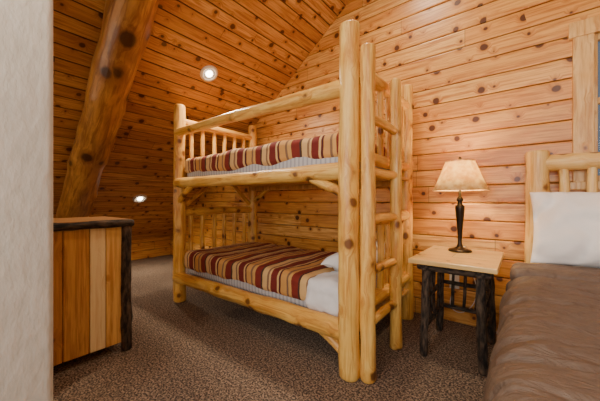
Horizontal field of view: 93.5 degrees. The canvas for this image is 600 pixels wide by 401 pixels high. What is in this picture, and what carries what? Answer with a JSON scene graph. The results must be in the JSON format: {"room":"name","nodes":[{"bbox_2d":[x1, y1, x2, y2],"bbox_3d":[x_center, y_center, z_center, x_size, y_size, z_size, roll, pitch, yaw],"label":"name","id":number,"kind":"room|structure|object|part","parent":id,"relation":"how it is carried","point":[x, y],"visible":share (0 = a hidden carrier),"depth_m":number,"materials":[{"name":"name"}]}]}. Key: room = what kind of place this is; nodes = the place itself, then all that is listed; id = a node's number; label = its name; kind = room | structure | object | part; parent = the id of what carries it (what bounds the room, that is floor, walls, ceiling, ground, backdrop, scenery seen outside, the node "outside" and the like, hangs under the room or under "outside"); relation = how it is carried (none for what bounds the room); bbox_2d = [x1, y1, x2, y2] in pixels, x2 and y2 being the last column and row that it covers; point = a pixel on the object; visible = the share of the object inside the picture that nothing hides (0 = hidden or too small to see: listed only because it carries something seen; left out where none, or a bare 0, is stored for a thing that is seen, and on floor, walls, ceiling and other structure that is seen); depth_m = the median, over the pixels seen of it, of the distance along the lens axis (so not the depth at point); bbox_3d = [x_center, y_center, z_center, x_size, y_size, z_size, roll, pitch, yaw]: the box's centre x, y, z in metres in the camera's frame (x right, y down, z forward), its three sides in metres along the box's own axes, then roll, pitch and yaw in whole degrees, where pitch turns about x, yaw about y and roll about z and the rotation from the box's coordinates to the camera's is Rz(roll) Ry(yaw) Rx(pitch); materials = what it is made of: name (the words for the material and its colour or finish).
{"room":"cabin bedroom","nodes":[
{"label":"cabin bedroom","id":0,"kind":"room"},
{"bbox_2d":[0,0,52,400],"bbox_3d":[-1.453,-0.565,0.354,0.120,3.129,1.735,0,0,38],"label":"wall partition","id":1,"kind":"structure","parent":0,"point":[26,26],"depth_m":0.94,"materials":[{"name":"paint"}]},
{"bbox_2d":[131,237,170,260],"bbox_3d":[-3.663,0.823,3.600,0.012,0.354,4.150,0,0,38],"label":"wall","id":2,"kind":"structure","parent":0,"point":[154,247],"depth_m":4.92,"materials":[{"name":"brown wood"}]},
{"bbox_2d":[53,0,349,240],"bbox_3d":[-1.484,-1.383,1.880,5.649,4.161,4.150,0,0,38],"label":"ceiling","id":3,"kind":"structure","parent":0,"point":[255,47],"depth_m":2.83,"materials":[{"name":"brown wood"}]},
{"bbox_2d":[56,0,159,217],"bbox_3d":[-1.307,-1.210,2.084,5.492,4.133,0.325,0,0,43],"label":"beam","id":4,"kind":"structure","parent":3,"relation":"attached to","point":[127,25],"depth_m":2.28,"materials":[{"name":"brown wood"}]},
{"bbox_2d":[133,194,146,202],"bbox_3d":[-2.213,-0.025,3.902,0.150,0.114,0.182,0,0,38],"label":"recessed light","id":5,"kind":"object","parent":3,"relation":"in","point":[139,198],"visible":1,"depth_m":3.89,"materials":[{"name":"white plastic"}]},
{"bbox_2d":[200,65,217,81],"bbox_3d":[-0.910,-1.269,2.825,0.150,0.114,0.182,0,0,38],"label":"recessed light","id":6,"kind":"object","parent":3,"relation":"in","point":[210,74],"visible":1,"depth_m":2.81,"materials":[{"name":"white plastic"}]},
{"bbox_3d":[-0.905,-1.262,2.821,0.072,0.022,0.072,-43,-25,30],"label":"bulb","id":7,"kind":"part","parent":6,"relation":"part of","materials":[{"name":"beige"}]},
{"bbox_2d":[53,255,496,400],"bbox_3d":[-0.788,1.000,1.342,7.360,0.001,4.130,0,0,38],"label":"floor","id":8,"kind":"structure","parent":0,"point":[205,346],"depth_m":1.76,"materials":[{"name":"carpet"}]},
{"bbox_2d":[53,216,133,365],"bbox_3d":[-1.636,0.561,1.689,0.574,0.878,0.993,0,0,38],"label":"dresser","id":9,"kind":"object","parent":8,"relation":"on","point":[92,305],"visible":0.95,"depth_m":1.74,"materials":[{"name":"brown wood"}]},
{"bbox_3d":[-1.166,0.578,1.896,0.067,0.845,0.076,0,0,38],"label":"corner post","id":10,"kind":"part","parent":9,"relation":"part of","materials":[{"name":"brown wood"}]},
{"bbox_2d":[172,20,413,384],"bbox_3d":[-0.125,0.000,2.575,2.146,2.000,1.158,0,0,38],"label":"bunk bed","id":11,"kind":"object","parent":8,"relation":"on","point":[340,295],"visible":1,"depth_m":1.90,"materials":[{"name":"brown wood"}]},
{"bbox_3d":[-1.199,0.025,2.809,0.133,1.950,0.125,0,0,38],"label":"post","id":12,"kind":"part","parent":11,"relation":"part of","materials":[{"name":"beige wood"}]},
{"bbox_3d":[-0.164,0.638,2.595,1.791,0.210,0.898,0,0,38],"label":"mattress","id":13,"kind":"part","parent":11,"relation":"part of","materials":[{"name":"fabric"}]},
{"bbox_3d":[-0.603,0.025,3.585,0.123,1.950,0.119,0,0,38],"label":"post","id":14,"kind":"part","parent":11,"relation":"part of","materials":[{"name":"beige wood"}]},
{"bbox_3d":[-0.469,-0.173,2.209,1.925,0.110,0.111,0,0,38],"label":"rail","id":15,"kind":"part","parent":11,"relation":"part of","materials":[{"name":"beige wood"}]},
{"bbox_3d":[-0.470,0.755,2.208,1.925,0.132,0.127,0,0,38],"label":"rail","id":16,"kind":"part","parent":11,"relation":"part of","materials":[{"name":"beige wood"}]},
{"bbox_3d":[-0.475,-0.660,2.202,1.925,0.098,0.093,1,1,39],"label":"guard rail","id":17,"kind":"part","parent":11,"relation":"part of","materials":[{"name":"beige wood"}]},
{"bbox_2d":[184,242,336,300],"bbox_3d":[-0.270,0.590,2.675,1.555,0.216,0.939,0,0,38],"label":"blanket","id":18,"kind":"object","parent":11,"relation":"on","point":[279,272],"depth_m":2.33,"materials":[{"name":"multicoloured fabric"}]},
{"bbox_2d":[185,132,384,173],"bbox_3d":[-0.169,-0.342,2.598,1.831,0.208,0.957,0,0,38],"label":"blanket","id":19,"kind":"object","parent":11,"relation":"on","point":[323,149],"depth_m":2.04,"materials":[{"name":"multicoloured fabric"}]},
{"bbox_3d":[-0.164,-0.279,2.596,1.794,0.193,0.897,0,0,38],"label":"mattress","id":20,"kind":"part","parent":11,"relation":"part of","materials":[{"name":"fabric"}]},
{"bbox_3d":[0.279,0.000,1.604,0.128,2.000,0.130,0,0,38],"label":"post","id":21,"kind":"part","parent":11,"relation":"part of","materials":[{"name":"beige wood"}]},
{"bbox_2d":[321,241,384,270],"bbox_3d":[0.482,0.427,2.168,0.340,0.206,0.660,-13,-8,38],"label":"pillow","id":22,"kind":"object","parent":11,"relation":"on","point":[331,261],"depth_m":2.00,"materials":[{"name":"white fabric"}]},
{"bbox_3d":[0.901,0.015,2.396,0.122,1.970,0.120,0,0,38],"label":"post","id":23,"kind":"part","parent":11,"relation":"part of","materials":[{"name":"beige wood"}]},
{"bbox_2d":[408,246,503,376],"bbox_3d":[1.078,0.685,1.914,0.470,0.631,0.660,0,0,38],"label":"nightstand","id":24,"kind":"object","parent":8,"relation":"on","point":[482,265],"visible":1,"depth_m":1.81,"materials":[{"name":"brown wood"}]},
{"bbox_3d":[0.810,0.699,1.823,0.059,0.602,0.060,2,1,38],"label":"leg","id":25,"kind":"part","parent":24,"relation":"part of","materials":[{"name":"brown wood"}]},
{"bbox_3d":[1.084,0.699,2.179,0.054,0.602,0.061,2,1,38],"label":"leg","id":26,"kind":"part","parent":24,"relation":"part of","materials":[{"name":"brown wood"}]},
{"bbox_2d":[432,157,489,252],"bbox_3d":[1.168,0.025,2.059,0.364,0.690,0.364,0,0,38],"label":"table lamp","id":27,"kind":"object","parent":24,"relation":"on","point":[461,174],"visible":1,"depth_m":1.97,"materials":[{"name":"beige fabric"}]},
{"bbox_3d":[1.168,-0.180,2.059,0.360,0.210,0.360,0,0,38],"label":"lamp shade","id":28,"kind":"part","parent":27,"relation":"part of","materials":[{"name":"beige fabric"}]},
{"bbox_3d":[1.047,0.699,1.626,0.056,0.602,0.061,-2,-1,38],"label":"leg","id":29,"kind":"part","parent":24,"relation":"part of","materials":[{"name":"brown wood"}]},
{"bbox_3d":[1.334,0.699,1.978,0.061,0.602,0.056,-2,-1,38],"label":"leg","id":30,"kind":"part","parent":24,"relation":"part of","materials":[{"name":"brown wood"}]},
{"bbox_2d":[483,150,599,400],"bbox_3d":[1.493,0.333,0.719,1.644,1.335,2.184,0,0,38],"label":"bed","id":31,"kind":"object","parent":8,"relation":"on","point":[546,347],"visible":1,"depth_m":1.12,"materials":[{"name":"brown fabric"}]},
{"bbox_3d":[1.615,0.333,1.917,0.142,1.335,0.150,0,0,38],"label":"head post","id":32,"kind":"part","parent":31,"relation":"part of","materials":[{"name":"beige wood"}]},
{"bbox_2d":[483,276,599,400],"bbox_3d":[1.359,0.639,0.550,1.638,0.556,1.747,0,0,38],"label":"comforter","id":33,"kind":"object","parent":31,"relation":"on","point":[546,347],"depth_m":0.79,"materials":[{"name":"brown fabric"}]},
{"bbox_2d":[530,192,599,267],"bbox_3d":[1.696,0.154,1.526,0.700,0.480,0.269,0,-30,38],"label":"pillow","id":34,"kind":"object","parent":31,"relation":"on","point":[566,224],"depth_m":1.58,"materials":[{"name":"white fabric"}]},
{"bbox_3d":[2.131,-0.248,1.508,1.325,0.113,0.116,0,0,38],"label":"head rail","id":35,"kind":"part","parent":31,"relation":"part of","materials":[{"name":"beige wood"}]},
{"bbox_2d":[170,0,599,330],"bbox_3d":[0.477,-1.227,2.944,7.360,4.454,0.012,0,0,38],"label":"wall","id":36,"kind":"structure","parent":0,"point":[491,80],"depth_m":2.31,"materials":[{"name":"brown wood"}]},
{"bbox_2d":[450,246,475,312],"bbox_3d":[1.260,0.620,2.237,0.151,0.541,0.202,0,0,-17],"label":"power cord","id":37,"kind":"object","parent":36,"relation":"attached to","point":[456,276],"visible":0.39,"depth_m":2.29,"materials":[{"name":"white plastic"}]},
{"bbox_3d":[1.266,0.662,2.312,0.070,0.115,0.010,0,0,38],"label":"plate","id":38,"kind":"part","parent":37,"relation":"part of","materials":[{"name":"white plastic"}]},
{"bbox_2d":[572,33,594,181],"bbox_3d":[1.852,-0.610,1.845,0.100,0.980,0.048,0,0,38],"label":"window frame","id":39,"kind":"structure","parent":36,"relation":"attached to","point":[583,47],"depth_m":1.83,"materials":[{"name":"brown wood"}]},
{"bbox_2d":[568,15,599,175],"bbox_3d":[2.225,-0.645,1.559,1.080,1.050,0.076,0,0,38],"label":"window","id":40,"kind":"structure","parent":36,"relation":"in","point":[589,25],"depth_m":1.81,"materials":[{"name":"brown wood"}]},
{"bbox_3d":[1.913,-0.610,1.827,0.018,0.980,0.040,0,0,38],"label":"sash","id":41,"kind":"part","parent":40,"relation":"part of","materials":[{"name":"beige wood"}]},
{"bbox_3d":[2.228,-0.600,1.579,0.800,0.900,0.004,0,0,38],"label":"glass","id":42,"kind":"part","parent":40,"relation":"part of","materials":[{"name":"glass"}]},
{"bbox_2d":[570,181,599,189],"bbox_3d":[2.220,-0.095,1.553,1.100,0.050,0.090,0,0,38],"label":"sill","id":43,"kind":"structure","parent":36,"relation":"attached to","point":[573,185],"depth_m":1.82,"materials":[{"name":"brown wood"}]}
]}

